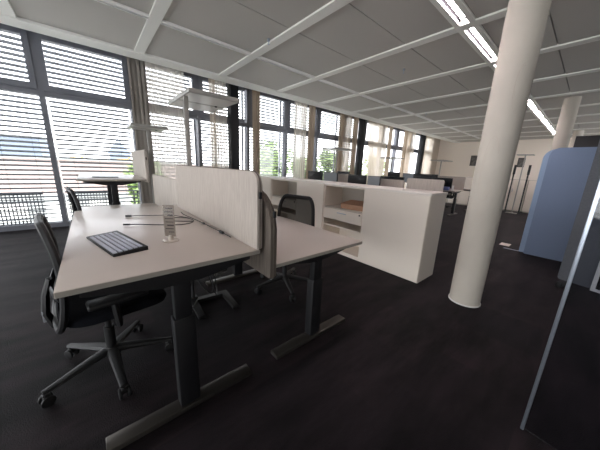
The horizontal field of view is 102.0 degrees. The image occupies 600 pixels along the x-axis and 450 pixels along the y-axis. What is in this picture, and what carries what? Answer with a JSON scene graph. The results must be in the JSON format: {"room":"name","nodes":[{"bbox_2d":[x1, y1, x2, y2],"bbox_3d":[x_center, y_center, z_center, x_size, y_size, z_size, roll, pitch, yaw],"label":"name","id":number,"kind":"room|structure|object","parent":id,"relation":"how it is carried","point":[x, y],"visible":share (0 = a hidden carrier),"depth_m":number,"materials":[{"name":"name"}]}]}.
{"room":"open-plan office","nodes":[
{"label":"open-plan office","id":0,"kind":"room"},
{"bbox_2d":[0,203,599,449],"bbox_3d":[3.025,0.775,2.886,22.900,0.120,12.450,-9,17,-39],"label":"floor","id":1,"kind":"structure","parent":0,"point":[408,366],"depth_m":1.56,"materials":[{"name":"carpet"}]},
{"bbox_2d":[0,23,62,231],"bbox_3d":[-4.774,-1.440,3.747,1.285,3.140,0.180,-9,17,-39],"label":"window","id":2,"kind":"structure","parent":1,"relation":"on","point":[6,84],"depth_m":3.80,"materials":[{"name":"grey"}]},
{"bbox_2d":[0,33,61,221],"bbox_3d":[-4.937,-1.429,3.974,1.250,3.280,0.070,-9,17,-39],"label":"blind","id":3,"kind":"object","parent":2,"relation":"attached to","point":[1,35],"visible":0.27,"depth_m":4.14,"materials":[{"name":"grey metal"}]},
{"bbox_2d":[65,186,81,229],"bbox_3d":[-2.101,0.079,2.562,0.638,0.952,0.645,14,18,40],"label":"office chair","id":4,"kind":"object","parent":1,"relation":"on","point":[75,204],"visible":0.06,"depth_m":2.27,"materials":[{"name":"black plastic"}]},
{"bbox_2d":[26,30,130,226],"bbox_3d":[-3.819,-1.587,4.540,1.285,3.140,0.180,-9,17,-39],"label":"window","id":5,"kind":"structure","parent":1,"relation":"on","point":[45,90],"depth_m":4.15,"materials":[{"name":"grey metal"}]},
{"bbox_2d":[42,44,140,220],"bbox_3d":[-3.982,-1.576,4.766,1.250,3.280,0.070,-9,17,-39],"label":"blind","id":6,"kind":"object","parent":5,"relation":"attached to","point":[43,45],"visible":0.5,"depth_m":4.61,"materials":[{"name":"grey metal"}]},
{"bbox_2d":[34,212,173,407],"bbox_3d":[-1.124,0.400,1.389,0.638,0.952,0.645,15,18,41],"label":"office chair","id":7,"kind":"object","parent":1,"relation":"on","point":[73,311],"visible":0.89,"depth_m":1.27,"materials":[{"name":"black plastic"}]},
{"bbox_2d":[76,174,146,204],"bbox_3d":[-2.983,-0.285,3.906,0.764,0.970,1.364,-9,17,-39],"label":"desk","id":8,"kind":"object","parent":1,"relation":"on","point":[112,184],"visible":0.51,"depth_m":3.40,"materials":[{"name":"laminate"}]},
{"bbox_2d":[131,149,149,182],"bbox_3d":[-2.628,-0.979,3.979,0.036,0.464,1.355,-9,17,-39],"label":"screen","id":9,"kind":"object","parent":8,"relation":"attached to","point":[139,158],"visible":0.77,"depth_m":3.74,"materials":[{"name":"fabric"}]},
{"bbox_2d":[81,203,157,210],"bbox_3d":[-2.066,0.156,2.930,0.804,0.640,1.204,-9,17,-39],"label":"desk","id":10,"kind":"object","parent":1,"relation":"on","point":[143,204],"visible":0.09,"depth_m":3.14,"materials":[{"name":"laminate"}]},
{"bbox_2d":[152,174,177,205],"bbox_3d":[-1.674,-0.370,3.028,0.036,0.459,1.315,-9,17,-39],"label":"screen","id":11,"kind":"object","parent":10,"relation":"attached to","point":[165,188],"visible":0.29,"depth_m":2.96,"materials":[{"name":"fabric"}]},
{"bbox_2d":[126,123,167,202],"bbox_3d":[-2.662,-0.808,4.367,0.520,1.799,0.620,-9,17,-39],"label":"floor lamp","id":12,"kind":"object","parent":1,"relation":"on","point":[136,126],"visible":0.6,"depth_m":4.27,"materials":[{"name":"white metal"}]},
{"bbox_2d":[128,125,165,131],"bbox_3d":[-2.626,-1.647,4.167,0.480,0.004,0.560,-9,17,-39],"label":"diffuser","id":13,"kind":"object","parent":12,"relation":"attached to","point":[147,128],"depth_m":4.05,"materials":[{"name":"grey"}]},
{"bbox_2d":[53,205,259,449],"bbox_3d":[-1.090,0.391,1.792,0.804,0.790,1.717,-9,17,-39],"label":"desk","id":14,"kind":"object","parent":1,"relation":"on","point":[85,270],"visible":0.94,"depth_m":1.18,"materials":[{"name":"laminate"}]},
{"bbox_2d":[86,231,147,256],"bbox_3d":[-0.996,0.090,1.311,0.430,0.026,0.150,12,16,35],"label":"keyboard","id":15,"kind":"object","parent":14,"relation":"on","point":[115,243],"visible":1,"depth_m":1.26,"materials":[{"name":"black plastic"}]},
{"bbox_2d":[162,205,178,242],"bbox_3d":[-0.743,-0.010,1.382,0.086,0.210,0.086,2,13,-3],"label":"card stand","id":16,"kind":"object","parent":14,"relation":"on","point":[168,210],"visible":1,"depth_m":1.38,"materials":[{"name":"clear plastic"}]},
{"bbox_2d":[175,165,261,249],"bbox_3d":[-0.708,-0.224,1.840,0.030,0.423,1.570,-9,17,-39],"label":"screen","id":17,"kind":"object","parent":14,"relation":"on","point":[228,200],"visible":1,"depth_m":1.54,"materials":[{"name":"beige fabric"}]},
{"bbox_2d":[126,58,197,203],"bbox_3d":[-2.864,-1.735,5.332,1.285,3.140,0.180,-9,17,-39],"label":"window","id":18,"kind":"structure","parent":1,"relation":"on","point":[193,113],"depth_m":5.23,"materials":[{"name":"grey"}]},
{"bbox_2d":[184,79,196,165],"bbox_3d":[-3.027,-1.724,5.559,1.250,3.280,0.070,-9,17,-39],"label":"blind","id":19,"kind":"object","parent":18,"relation":"attached to","point":[185,80],"visible":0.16,"depth_m":5.84,"materials":[{"name":"grey"}]},
{"bbox_2d":[168,87,239,165],"bbox_3d":[-1.371,-0.627,3.341,0.750,2.029,0.920,-9,17,-39],"label":"floor lamp","id":20,"kind":"object","parent":1,"relation":"on","point":[190,98],"visible":0.59,"depth_m":2.95,"materials":[{"name":"white metal"}]},
{"bbox_2d":[171,93,236,111],"bbox_3d":[-1.273,-1.578,3.165,0.560,0.004,0.860,-9,17,-39],"label":"diffuser","id":21,"kind":"object","parent":20,"relation":"attached to","point":[196,101],"depth_m":3.07,"materials":[{"name":"grey"}]},
{"bbox_2d":[191,281,238,319],"bbox_3d":[-0.764,0.445,2.116,0.345,0.556,0.325,-7,17,-36],"label":"stand","id":22,"kind":"object","parent":1,"relation":"on","point":[197,308],"visible":0.67,"depth_m":2.18,"materials":[{"name":"black metal"}]},
{"bbox_2d":[195,75,246,166],"bbox_3d":[-1.908,-1.883,6.125,1.285,3.140,0.180,-9,17,-39],"label":"window","id":23,"kind":"structure","parent":1,"relation":"on","point":[202,116],"depth_m":5.64,"materials":[{"name":"grey"}]},
{"bbox_2d":[195,83,242,168],"bbox_3d":[-2.072,-1.872,6.351,1.250,3.280,0.070,-9,17,-39],"label":"blind","id":24,"kind":"object","parent":23,"relation":"attached to","point":[206,85],"visible":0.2,"depth_m":6.15,"materials":[{"name":"grey"}]},
{"bbox_2d":[227,83,239,168],"bbox_3d":[-1.626,-1.834,5.971,0.200,3.140,0.210,-9,17,-39],"label":"steel column","id":25,"kind":"structure","parent":1,"relation":"on","point":[232,90],"depth_m":5.79,"materials":[{"name":"black"}]},
{"bbox_2d":[244,88,286,169],"bbox_3d":[-0.953,-2.030,6.917,1.285,3.140,0.180,-9,17,-39],"label":"window","id":26,"kind":"structure","parent":1,"relation":"on","point":[247,93],"depth_m":6.49,"materials":[{"name":"grey"}]},
{"bbox_2d":[242,92,280,175],"bbox_3d":[-1.116,-2.019,7.144,1.250,3.280,0.071,-9,17,-39],"label":"blind","id":27,"kind":"object","parent":26,"relation":"attached to","point":[273,101],"visible":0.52,"depth_m":7.14,"materials":[{"name":"grey"}]},
{"bbox_2d":[261,177,271,200],"bbox_3d":[-0.681,-0.533,5.298,0.438,1.000,0.808,-9,17,-39],"label":"base cabinet","id":28,"kind":"object","parent":1,"relation":"on","point":[266,182],"visible":0.08,"depth_m":4.87,"materials":[{"name":"beige"}]},
{"bbox_2d":[206,215,361,359],"bbox_3d":[-0.293,0.371,2.204,0.804,0.705,1.404,-9,17,-39],"label":"desk","id":29,"kind":"object","parent":1,"relation":"on","point":[297,242],"visible":0.66,"depth_m":1.76,"materials":[{"name":"laminate"}]},
{"bbox_2d":[243,190,276,278],"bbox_3d":[-0.585,-0.078,1.802,0.040,0.489,1.405,-9,17,-39],"label":"screen","id":30,"kind":"object","parent":29,"relation":"attached to","point":[264,262],"visible":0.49,"depth_m":1.32,"materials":[{"name":"beige fabric"}]},
{"bbox_2d":[271,179,296,214],"bbox_3d":[-0.163,-0.370,4.704,0.436,1.000,0.798,-9,17,-39],"label":"base cabinet","id":31,"kind":"object","parent":1,"relation":"on","point":[280,187],"visible":0.09,"depth_m":4.88,"materials":[{"name":"beige"}]},
{"bbox_2d":[255,194,314,301],"bbox_3d":[-0.158,0.183,2.478,0.638,0.952,0.645,11,16,32],"label":"office chair","id":32,"kind":"object","parent":1,"relation":"on","point":[299,208],"visible":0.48,"depth_m":2.51,"materials":[{"name":"black plastic"}]},
{"bbox_2d":[281,99,318,176],"bbox_3d":[0.002,-2.178,7.710,1.285,3.140,0.180,-9,17,-39],"label":"window","id":33,"kind":"structure","parent":1,"relation":"on","point":[289,130],"depth_m":7.25,"materials":[{"name":"grey"}]},
{"bbox_2d":[279,101,308,177],"bbox_3d":[-0.161,-2.167,7.936,1.250,3.280,0.071,-9,17,-39],"label":"blind","id":34,"kind":"object","parent":33,"relation":"attached to","point":[281,101],"visible":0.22,"depth_m":7.68,"materials":[{"name":"grey"}]},
{"bbox_2d":[297,181,324,228],"bbox_3d":[0.303,-0.222,4.168,0.438,1.000,0.648,-9,17,-39],"label":"base cabinet","id":35,"kind":"object","parent":1,"relation":"on","point":[316,191],"visible":0.19,"depth_m":3.86,"materials":[{"name":"beige"}]},
{"bbox_2d":[313,107,339,170],"bbox_3d":[0.958,-2.326,8.502,1.285,3.140,0.180,-9,17,-39],"label":"window","id":36,"kind":"structure","parent":1,"relation":"on","point":[319,135],"depth_m":8.04,"materials":[{"name":"grey"}]},
{"bbox_2d":[316,113,337,179],"bbox_3d":[0.794,-2.315,8.729,1.250,3.280,0.071,-9,17,-39],"label":"blind","id":37,"kind":"object","parent":36,"relation":"attached to","point":[324,119],"visible":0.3,"depth_m":8.72,"materials":[{"name":"grey"}]},
{"bbox_2d":[322,148,351,171],"bbox_3d":[1.042,-1.335,7.249,0.600,1.799,0.620,-9,17,-39],"label":"floor lamp","id":38,"kind":"object","parent":1,"relation":"on","point":[331,149],"visible":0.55,"depth_m":7.04,"materials":[{"name":"white metal"}]},
{"bbox_2d":[322,184,364,260],"bbox_3d":[0.751,-0.081,3.656,0.436,1.000,0.738,-9,17,-39],"label":"base cabinet","id":39,"kind":"object","parent":1,"relation":"on","point":[336,219],"visible":0.6,"depth_m":3.72,"materials":[{"name":"beige"}]},
{"bbox_2d":[324,221,360,233],"bbox_3d":[0.751,0.021,3.684,0.390,0.018,0.702,-9,17,-39],"label":"shelf","id":40,"kind":"object","parent":39,"relation":"attached to","point":[339,224],"depth_m":3.67,"materials":[{"name":"beige"}]},
{"bbox_2d":[325,204,361,213],"bbox_3d":[0.761,-0.241,3.621,0.392,0.018,0.702,-9,17,-39],"label":"shelf","id":41,"kind":"object","parent":39,"relation":"attached to","point":[333,207],"depth_m":3.56,"materials":[{"name":"beige"}]},
{"bbox_2d":[341,200,363,211],"bbox_3d":[0.847,-0.284,3.547,0.268,0.106,0.428,-10,18,-43],"label":"cardboard box","id":42,"kind":"object","parent":39,"relation":"on","point":[356,205],"visible":0.64,"depth_m":3.52,"materials":[{"name":"cardboard"}]},
{"bbox_2d":[354,118,366,174],"bbox_3d":[2.233,-2.431,9.173,0.200,3.140,0.210,-9,17,-39],"label":"steel column","id":43,"kind":"structure","parent":1,"relation":"on","point":[362,122],"depth_m":8.99,"materials":[{"name":"black"}]},
{"bbox_2d":[390,128,404,171],"bbox_3d":[4.779,-2.917,11.673,1.285,3.140,0.180,-9,17,-39],"label":"window","id":44,"kind":"structure","parent":1,"relation":"on","point":[399,148],"depth_m":11.16,"materials":[{"name":"grey"}]},
{"bbox_2d":[358,189,446,282],"bbox_3d":[1.250,0.076,3.083,0.438,1.000,0.810,-9,17,-39],"label":"base cabinet","id":45,"kind":"object","parent":1,"relation":"on","point":[400,232],"visible":0.83,"depth_m":2.86,"materials":[{"name":"beige laminate"}]},
{"bbox_2d":[260,175,447,195],"bbox_3d":[0.308,-0.727,4.073,0.452,0.024,3.820,-9,17,-39],"label":"countertop","id":46,"kind":"structure","parent":45,"relation":"on","point":[364,186],"depth_m":3.24,"materials":[{"name":"beige"}]},
{"bbox_2d":[415,135,425,173],"bbox_3d":[6.054,-3.022,12.343,0.200,3.140,0.210,-9,17,-39],"label":"steel column","id":47,"kind":"structure","parent":1,"relation":"on","point":[422,137],"depth_m":12.15,"materials":[{"name":"black"}]},
{"bbox_2d":[443,189,463,215],"bbox_3d":[4.376,-0.790,7.827,0.804,0.750,1.254,-9,17,-39],"label":"desk","id":48,"kind":"object","parent":1,"relation":"on","point":[449,191],"visible":0.46,"depth_m":7.39,"materials":[{"name":"metal"}]},
{"bbox_2d":[438,176,465,189],"bbox_3d":[4.696,-1.388,7.929,0.036,0.397,1.189,-9,17,-39],"label":"screen","id":49,"kind":"object","parent":48,"relation":"on","point":[458,183],"visible":0.4,"depth_m":7.61,"materials":[{"name":"beige fabric"}]},
{"bbox_2d":[448,176,472,205],"bbox_3d":[6.745,-1.428,10.111,0.481,1.130,0.785,-9,17,-39],"label":"base cabinet","id":50,"kind":"object","parent":1,"relation":"on","point":[462,197],"visible":0.43,"depth_m":9.88,"materials":[{"name":"beige"}]},
{"bbox_2d":[448,0,551,307],"bbox_3d":[1.714,-0.667,2.108,0.274,2.935,0.274,-9,17,-39],"label":"round column","id":51,"kind":"structure","parent":1,"relation":"on","point":[525,23],"depth_m":2.02,"materials":[{"name":"paint"}]},
{"bbox_2d":[502,179,528,211],"bbox_3d":[7.775,-1.103,8.931,0.481,1.130,0.785,-9,17,-39],"label":"base cabinet","id":52,"kind":"object","parent":1,"relation":"on","point":[515,181],"visible":0.62,"depth_m":8.67,"materials":[{"name":"beige"}]},
{"bbox_2d":[505,154,534,213],"bbox_3d":[7.379,-1.368,8.200,0.360,1.949,0.420,-9,17,-39],"label":"floor lamp","id":53,"kind":"object","parent":1,"relation":"on","point":[525,155],"visible":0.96,"depth_m":8.11,"materials":[{"name":"white metal"}]},
{"bbox_2d":[521,180,536,212],"bbox_3d":[8.290,-0.940,8.340,0.481,1.130,0.785,-9,17,-39],"label":"base cabinet","id":54,"kind":"object","parent":1,"relation":"on","point":[532,183],"visible":0.31,"depth_m":8.40,"materials":[{"name":"beige"}]},
{"bbox_2d":[519,147,596,261],"bbox_3d":[4.168,-0.213,3.374,0.140,1.670,1.420,-9,17,-39],"label":"screen","id":55,"kind":"object","parent":1,"relation":"on","point":[563,175],"visible":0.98,"depth_m":3.64,"materials":[{"name":"blue fabric"}]},
{"bbox_2d":[520,180,599,429],"bbox_3d":[1.541,0.142,0.479,0.014,2.100,1.302,-7,16,-35],"label":"glass screen","id":56,"kind":"object","parent":1,"relation":"on","point":[597,194],"visible":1,"depth_m":1.05,"materials":[{"name":"silver metal"}]},
{"bbox_2d":[550,96,581,150],"bbox_3d":[5.724,-1.297,5.476,0.274,2.935,0.274,-9,17,-39],"label":"round column","id":57,"kind":"structure","parent":1,"relation":"on","point":[570,107],"depth_m":5.19,"materials":[{"name":"paint"}]},
{"bbox_2d":[555,140,599,287],"bbox_3d":[3.493,-0.064,2.018,0.300,1.950,1.600,-4,15,-26],"label":"divider","id":58,"kind":"object","parent":1,"relation":"on","point":[589,260],"visible":0.77,"depth_m":2.67,"materials":[{"name":"grey fabric"}]},
{"bbox_2d":[573,135,599,146],"bbox_3d":[5.565,-0.533,4.233,0.500,2.010,1.420,-9,17,-39],"label":"wall display","id":59,"kind":"object","parent":1,"relation":"on","point":[593,140],"visible":0.22,"depth_m":4.42,"materials":[{"name":"black plastic"}]},
{"bbox_2d":[590,262,599,300],"bbox_3d":[3.250,0.627,2.402,0.080,0.410,0.460,-4,15,-26],"label":"framed display","id":60,"kind":"object","parent":1,"relation":"on","point":[595,287],"visible":1,"depth_m":2.57,"materials":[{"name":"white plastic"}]},
{"bbox_3d":[1.559,-0.147,4.639,0.754,0.740,1.704,-9,17,-39],"label":"desk","id":61,"kind":"object","parent":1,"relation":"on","visible":0},
{"bbox_2d":[348,174,366,183],"bbox_3d":[1.222,-0.852,5.087,0.180,0.394,0.460,-9,17,-39],"label":"monitor","id":62,"kind":"object","parent":61,"relation":"on","point":[357,179],"visible":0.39,"depth_m":5.00,"materials":[{"name":"black plastic"}]},
{"bbox_2d":[367,176,380,185],"bbox_3d":[1.483,-0.767,4.788,0.180,0.389,0.280,-9,17,-39],"label":"monitor","id":63,"kind":"object","parent":61,"relation":"on","point":[372,180],"visible":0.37,"depth_m":4.70,"materials":[{"name":"black plastic"}]},
{"bbox_3d":[0.432,-0.502,5.931,0.754,0.740,1.704,-9,17,-39],"label":"desk","id":64,"kind":"object","parent":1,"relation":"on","visible":0},
{"bbox_2d":[308,171,322,179],"bbox_3d":[0.414,-1.127,6.041,0.180,0.419,0.500,-9,17,-39],"label":"monitor","id":65,"kind":"object","parent":64,"relation":"on","point":[315,175],"visible":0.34,"depth_m":5.94,"materials":[{"name":"black plastic"}]},
{"bbox_2d":[324,172,337,181],"bbox_3d":[0.749,-1.018,5.658,0.180,0.414,0.420,-9,17,-39],"label":"monitor","id":66,"kind":"object","parent":64,"relation":"on","point":[328,176],"visible":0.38,"depth_m":5.57,"materials":[{"name":"black plastic"}]},
{"bbox_3d":[2.035,-0.266,5.225,0.690,0.740,1.454,-9,17,-39],"label":"desk","id":67,"kind":"object","parent":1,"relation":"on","visible":0},
{"bbox_2d":[380,179,404,187],"bbox_3d":[1.801,-0.748,4.882,0.036,0.342,0.579,-9,17,-39],"label":"screen","id":68,"kind":"object","parent":67,"relation":"attached to","point":[384,182],"visible":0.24,"depth_m":4.80,"materials":[{"name":"beige fabric"}]},
{"bbox_2d":[406,178,444,191],"bbox_3d":[2.230,-0.635,4.386,0.036,0.387,0.649,-9,17,-39],"label":"screen","id":69,"kind":"object","parent":67,"relation":"attached to","point":[412,183],"visible":0.49,"depth_m":4.33,"materials":[{"name":"fabric"}]},
{"bbox_2d":[9,0,599,141],"bbox_3d":[3.579,-1.997,1.759,22.965,0.030,11.188,-9,17,-39],"label":"ceiling","id":70,"kind":"structure","parent":0,"point":[359,30],"depth_m":3.41,"materials":[{"name":"metal"}]},
{"bbox_2d":[0,0,16,17],"bbox_3d":[0.038,-1.450,-1.165,0.130,0.060,11.220,-9,17,-39],"label":"trim","id":71,"kind":"structure","parent":70,"relation":"attached to","point":[6,8],"depth_m":2.83,"materials":[{"name":"white"}]},
{"bbox_2d":[95,0,148,19],"bbox_3d":[-2.260,-2.398,2.492,1.212,0.038,0.072,-9,17,-39],"label":"air slot","id":72,"kind":"object","parent":70,"relation":"attached to","point":[111,3],"visible":1,"depth_m":2.72,"materials":[{"name":"white"}]},
{"bbox_2d":[134,0,172,53],"bbox_3d":[1.069,-1.609,-0.310,0.130,0.060,11.220,-9,17,-39],"label":"trim","id":73,"kind":"structure","parent":70,"relation":"attached to","point":[159,8],"depth_m":3.01,"materials":[{"name":"white"}]},
{"bbox_2d":[161,19,250,55],"bbox_3d":[-1.230,-2.557,3.346,1.212,0.038,0.072,-9,17,-39],"label":"air slot","id":74,"kind":"object","parent":70,"relation":"attached to","point":[163,22],"visible":0.84,"depth_m":3.27,"materials":[{"name":"white"}]},
{"bbox_2d":[257,56,314,78],"bbox_3d":[-0.200,-2.716,4.201,1.212,0.038,0.072,-9,17,-39],"label":"air slot","id":75,"kind":"object","parent":70,"relation":"attached to","point":[261,58],"visible":0.82,"depth_m":4.14,"materials":[{"name":"white"}]},
{"bbox_2d":[219,0,353,76],"bbox_3d":[2.099,-1.768,0.544,0.130,0.060,11.220,-9,17,-39],"label":"trim","id":76,"kind":"structure","parent":70,"relation":"attached to","point":[332,6],"depth_m":3.05,"materials":[{"name":"white"}]},
{"bbox_2d":[318,79,358,94],"bbox_3d":[0.830,-2.876,5.056,1.212,0.038,0.072,-9,17,-39],"label":"air slot","id":77,"kind":"object","parent":70,"relation":"attached to","point":[320,80],"visible":0.82,"depth_m":5.01,"materials":[{"name":"white"}]},
{"bbox_2d":[277,0,552,91],"bbox_3d":[3.129,-1.927,1.399,0.130,0.060,11.220,-9,17,-39],"label":"trim","id":78,"kind":"structure","parent":70,"relation":"attached to","point":[465,24],"depth_m":3.22,"materials":[{"name":"white"}]},
{"bbox_2d":[429,0,475,27],"bbox_3d":[1.404,-2.234,2.358,1.212,0.070,0.210,-9,17,-39],"label":"ceiling light","id":79,"kind":"object","parent":70,"relation":"attached to","point":[454,11],"visible":1,"depth_m":2.55,"materials":[{"name":"white"}]},
{"bbox_2d":[320,35,599,103],"bbox_3d":[4.159,-2.087,2.254,0.130,0.060,11.220,-9,17,-39],"label":"trim","id":80,"kind":"structure","parent":70,"relation":"attached to","point":[597,37],"depth_m":3.95,"materials":[{"name":"white"}]},
{"bbox_2d":[352,68,599,112],"bbox_3d":[5.189,-2.246,3.109,0.130,0.060,11.220,-9,17,-39],"label":"trim","id":81,"kind":"structure","parent":70,"relation":"attached to","point":[595,69],"depth_m":4.95,"materials":[{"name":"white"}]},
{"bbox_2d":[458,25,498,62],"bbox_3d":[2.434,-2.394,3.213,1.212,0.070,0.210,-9,17,-39],"label":"ceiling light","id":82,"kind":"object","parent":70,"relation":"attached to","point":[477,37],"visible":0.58,"depth_m":3.14,"materials":[{"name":"white"}]},
{"bbox_2d":[378,89,599,119],"bbox_3d":[6.219,-2.405,3.963,0.130,0.060,11.220,-9,17,-39],"label":"trim","id":83,"kind":"structure","parent":70,"relation":"attached to","point":[592,90],"depth_m":5.92,"materials":[{"name":"white"}]},
{"bbox_2d":[399,103,599,125],"bbox_3d":[7.249,-2.565,4.818,0.130,0.060,11.220,-9,17,-39],"label":"trim","id":84,"kind":"structure","parent":70,"relation":"attached to","point":[536,109],"depth_m":7.05,"materials":[{"name":"white"}]},
{"bbox_2d":[415,113,599,129],"bbox_3d":[8.280,-2.724,5.673,0.130,0.060,11.220,-9,17,-39],"label":"trim","id":85,"kind":"structure","parent":70,"relation":"attached to","point":[541,118],"depth_m":7.30,"materials":[{"name":"white"}]},
{"bbox_2d":[430,121,599,133],"bbox_3d":[9.310,-2.883,6.527,0.130,0.060,11.220,-9,17,-39],"label":"trim","id":86,"kind":"structure","parent":70,"relation":"attached to","point":[596,121],"depth_m":8.14,"materials":[{"name":"white"}]},
{"bbox_2d":[435,138,571,179],"bbox_3d":[11.904,-2.249,9.798,0.150,3.300,12.450,-9,17,-39],"label":"wall","id":87,"kind":"structure","parent":0,"point":[461,153],"depth_m":12.80,"materials":[{"name":"beige"}]},
{"bbox_2d":[126,57,154,203],"bbox_3d":[-3.085,-1.631,4.813,0.289,3.100,0.101,-9,17,-39],"label":"curtain","id":88,"kind":"object","parent":87,"relation":"hanging from","point":[138,91],"visible":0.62,"depth_m":4.66,"materials":[{"name":"grey fabric"}]},
{"bbox_2d":[145,62,186,178],"bbox_3d":[-2.770,-1.709,5.196,0.700,3.100,0.080,-9,17,-39],"label":"sheer curtain","id":89,"kind":"object","parent":87,"relation":"hanging from","point":[163,83],"visible":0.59,"depth_m":5.06,"materials":[{"name":"fabric"}]},
{"bbox_2d":[208,78,217,167],"bbox_3d":[-2.011,-1.795,5.694,0.147,3.100,0.074,-9,17,-39],"label":"curtain","id":90,"kind":"object","parent":87,"relation":"hanging from","point":[211,82],"visible":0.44,"depth_m":5.62,"materials":[{"name":"fabric"}]},
{"bbox_2d":[215,80,227,167],"bbox_3d":[-1.901,-1.843,5.914,0.300,3.100,0.112,-9,17,-39],"label":"sheer curtain","id":91,"kind":"object","parent":87,"relation":"hanging from","point":[220,87],"visible":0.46,"depth_m":5.82,"materials":[{"name":"fabric"}]},
{"bbox_2d":[0,14,460,142],"bbox_3d":[-0.143,-3.324,5.940,22.900,0.427,0.300,-9,17,-39],"label":"trim","id":92,"kind":"structure","parent":87,"relation":"attached to","point":[18,22],"depth_m":4.14,"materials":[{"name":"white"}]},
{"bbox_2d":[252,90,259,174],"bbox_3d":[-1.160,-1.931,6.416,0.232,3.100,0.099,-9,17,-39],"label":"curtain","id":93,"kind":"object","parent":87,"relation":"hanging from","point":[255,94],"visible":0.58,"depth_m":6.28,"materials":[{"name":"beige fabric"}]},
{"bbox_2d":[292,101,306,178],"bbox_3d":[-0.015,-2.136,7.485,0.486,3.100,0.117,-9,17,-39],"label":"sheer curtain","id":94,"kind":"object","parent":87,"relation":"hanging from","point":[300,110],"visible":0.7,"depth_m":7.35,"materials":[{"name":"fabric"}]},
{"bbox_2d":[306,105,315,178],"bbox_3d":[0.323,-2.158,7.637,0.240,3.100,0.100,-9,17,-39],"label":"curtain","id":95,"kind":"object","parent":87,"relation":"hanging from","point":[312,109],"visible":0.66,"depth_m":7.50,"materials":[{"name":"beige fabric"}]},
{"bbox_2d":[336,113,344,171],"bbox_3d":[1.370,-2.322,8.515,0.251,3.100,0.099,-9,17,-39],"label":"curtain","id":96,"kind":"object","parent":87,"relation":"hanging from","point":[342,116],"visible":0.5,"depth_m":8.35,"materials":[{"name":"beige fabric"}]},
{"bbox_2d":[341,114,352,171],"bbox_3d":[1.598,-2.385,8.823,0.510,3.100,0.116,-9,17,-39],"label":"sheer curtain","id":97,"kind":"object","parent":87,"relation":"hanging from","point":[348,119],"visible":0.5,"depth_m":8.72,"materials":[{"name":"fabric"}]},
{"bbox_2d":[349,117,358,173],"bbox_3d":[1.958,-2.412,9.000,0.277,3.100,0.101,-9,17,-39],"label":"curtain","id":98,"kind":"object","parent":87,"relation":"hanging from","point":[356,120],"visible":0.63,"depth_m":8.85,"materials":[{"name":"beige fabric"}]},
{"bbox_2d":[367,120,387,180],"bbox_3d":[3.095,-2.616,10.063,1.400,3.100,0.118,-9,17,-39],"label":"sheer curtain","id":99,"kind":"object","parent":87,"relation":"hanging from","point":[377,132],"visible":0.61,"depth_m":9.96,"materials":[{"name":"fabric"}]},
{"bbox_2d":[384,126,393,175],"bbox_3d":[3.788,-2.695,10.517,0.250,3.100,0.098,-9,17,-39],"label":"curtain","id":100,"kind":"object","parent":87,"relation":"hanging from","point":[390,135],"visible":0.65,"depth_m":10.37,"materials":[{"name":"beige fabric"}]},
{"bbox_2d":[399,130,408,176],"bbox_3d":[4.783,-2.847,11.338,0.352,3.100,0.095,-9,17,-39],"label":"curtain","id":101,"kind":"object","parent":87,"relation":"hanging from","point":[405,139],"visible":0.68,"depth_m":11.19,"materials":[{"name":"beige fabric"}]},
{"bbox_2d":[403,131,415,187],"bbox_3d":[5.203,-2.942,11.812,0.950,3.100,0.115,-9,17,-39],"label":"sheer curtain","id":102,"kind":"object","parent":87,"relation":"hanging from","point":[411,135],"visible":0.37,"depth_m":11.74,"materials":[{"name":"fabric"}]},
{"bbox_2d":[421,136,439,173],"bbox_3d":[6.956,-3.213,13.268,2.200,3.100,0.118,-9,17,-39],"label":"sheer curtain","id":103,"kind":"object","parent":87,"relation":"hanging from","point":[431,150],"visible":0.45,"depth_m":13.25,"materials":[{"name":"fabric"}]},
{"label":"outside","id":104,"kind":"structure","parent":0,"visible":0},
{"bbox_3d":[-51.953,-13.388,91.667,280.000,0.200,192.400,-9,17,-39],"label":"ground","id":105,"kind":"structure","parent":104,"visible":0},
{"bbox_2d":[0,133,49,155],"bbox_3d":[-62.250,-7.628,35.756,36.600,13.600,12.600,-9,17,-39],"label":"building","id":106,"kind":"structure","parent":105,"relation":"on","point":[1,137],"depth_m":40.32,"materials":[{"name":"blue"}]},
{"bbox_2d":[107,141,131,159],"bbox_3d":[-36.290,-10.117,49.583,4.009,14.200,4.009,-3,15,-23],"label":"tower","id":107,"kind":"structure","parent":105,"relation":"on","point":[123,146],"depth_m":47.59,"materials":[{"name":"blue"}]},
{"bbox_2d":[0,156,241,222],"bbox_3d":[-29.972,0.508,14.652,53.050,10.220,10.400,-9,17,-39],"label":"building","id":108,"kind":"structure","parent":105,"relation":"on","point":[1,157],"depth_m":17.54,"materials":[{"name":"grey"}]},
{"bbox_2d":[122,163,139,203],"bbox_3d":[-11.515,0.187,19.102,3.245,10.337,3.607,-1,14,-13],"label":"tree","id":109,"kind":"object","parent":105,"relation":"on","point":[129,188],"visible":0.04,"depth_m":17.59,"materials":[{"name":"green plant"}]},
{"bbox_2d":[252,139,292,175],"bbox_3d":[-3.580,-3.587,29.708,6.446,13.425,6.137,-9,17,-39],"label":"tree","id":110,"kind":"object","parent":105,"relation":"on","point":[261,139],"visible":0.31,"depth_m":27.35,"materials":[{"name":"green plant"}]},
{"bbox_2d":[316,151,335,178],"bbox_3d":[4.971,-5.532,39.709,4.846,13.291,5.118,9,15,26],"label":"tree","id":111,"kind":"object","parent":105,"relation":"on","point":[330,170],"visible":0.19,"depth_m":37.77,"materials":[{"name":"green plant"}]},
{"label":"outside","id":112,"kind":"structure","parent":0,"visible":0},
{"bbox_2d":[0,218,71,224],"bbox_3d":[-1.438,-0.475,8.033,28.900,0.160,1.300,-9,17,-39],"label":"floor","id":113,"kind":"structure","parent":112,"point":[71,218],"depth_m":5.23,"materials":[{"name":"grey"}]},
{"bbox_2d":[0,191,139,225],"bbox_3d":[-1.235,-0.969,8.413,17.530,0.642,0.040,-9,17,-39],"label":"balcony railing","id":114,"kind":"object","parent":113,"relation":"on","point":[81,193],"visible":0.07,"depth_m":4.90,"materials":[{"name":"grey"}]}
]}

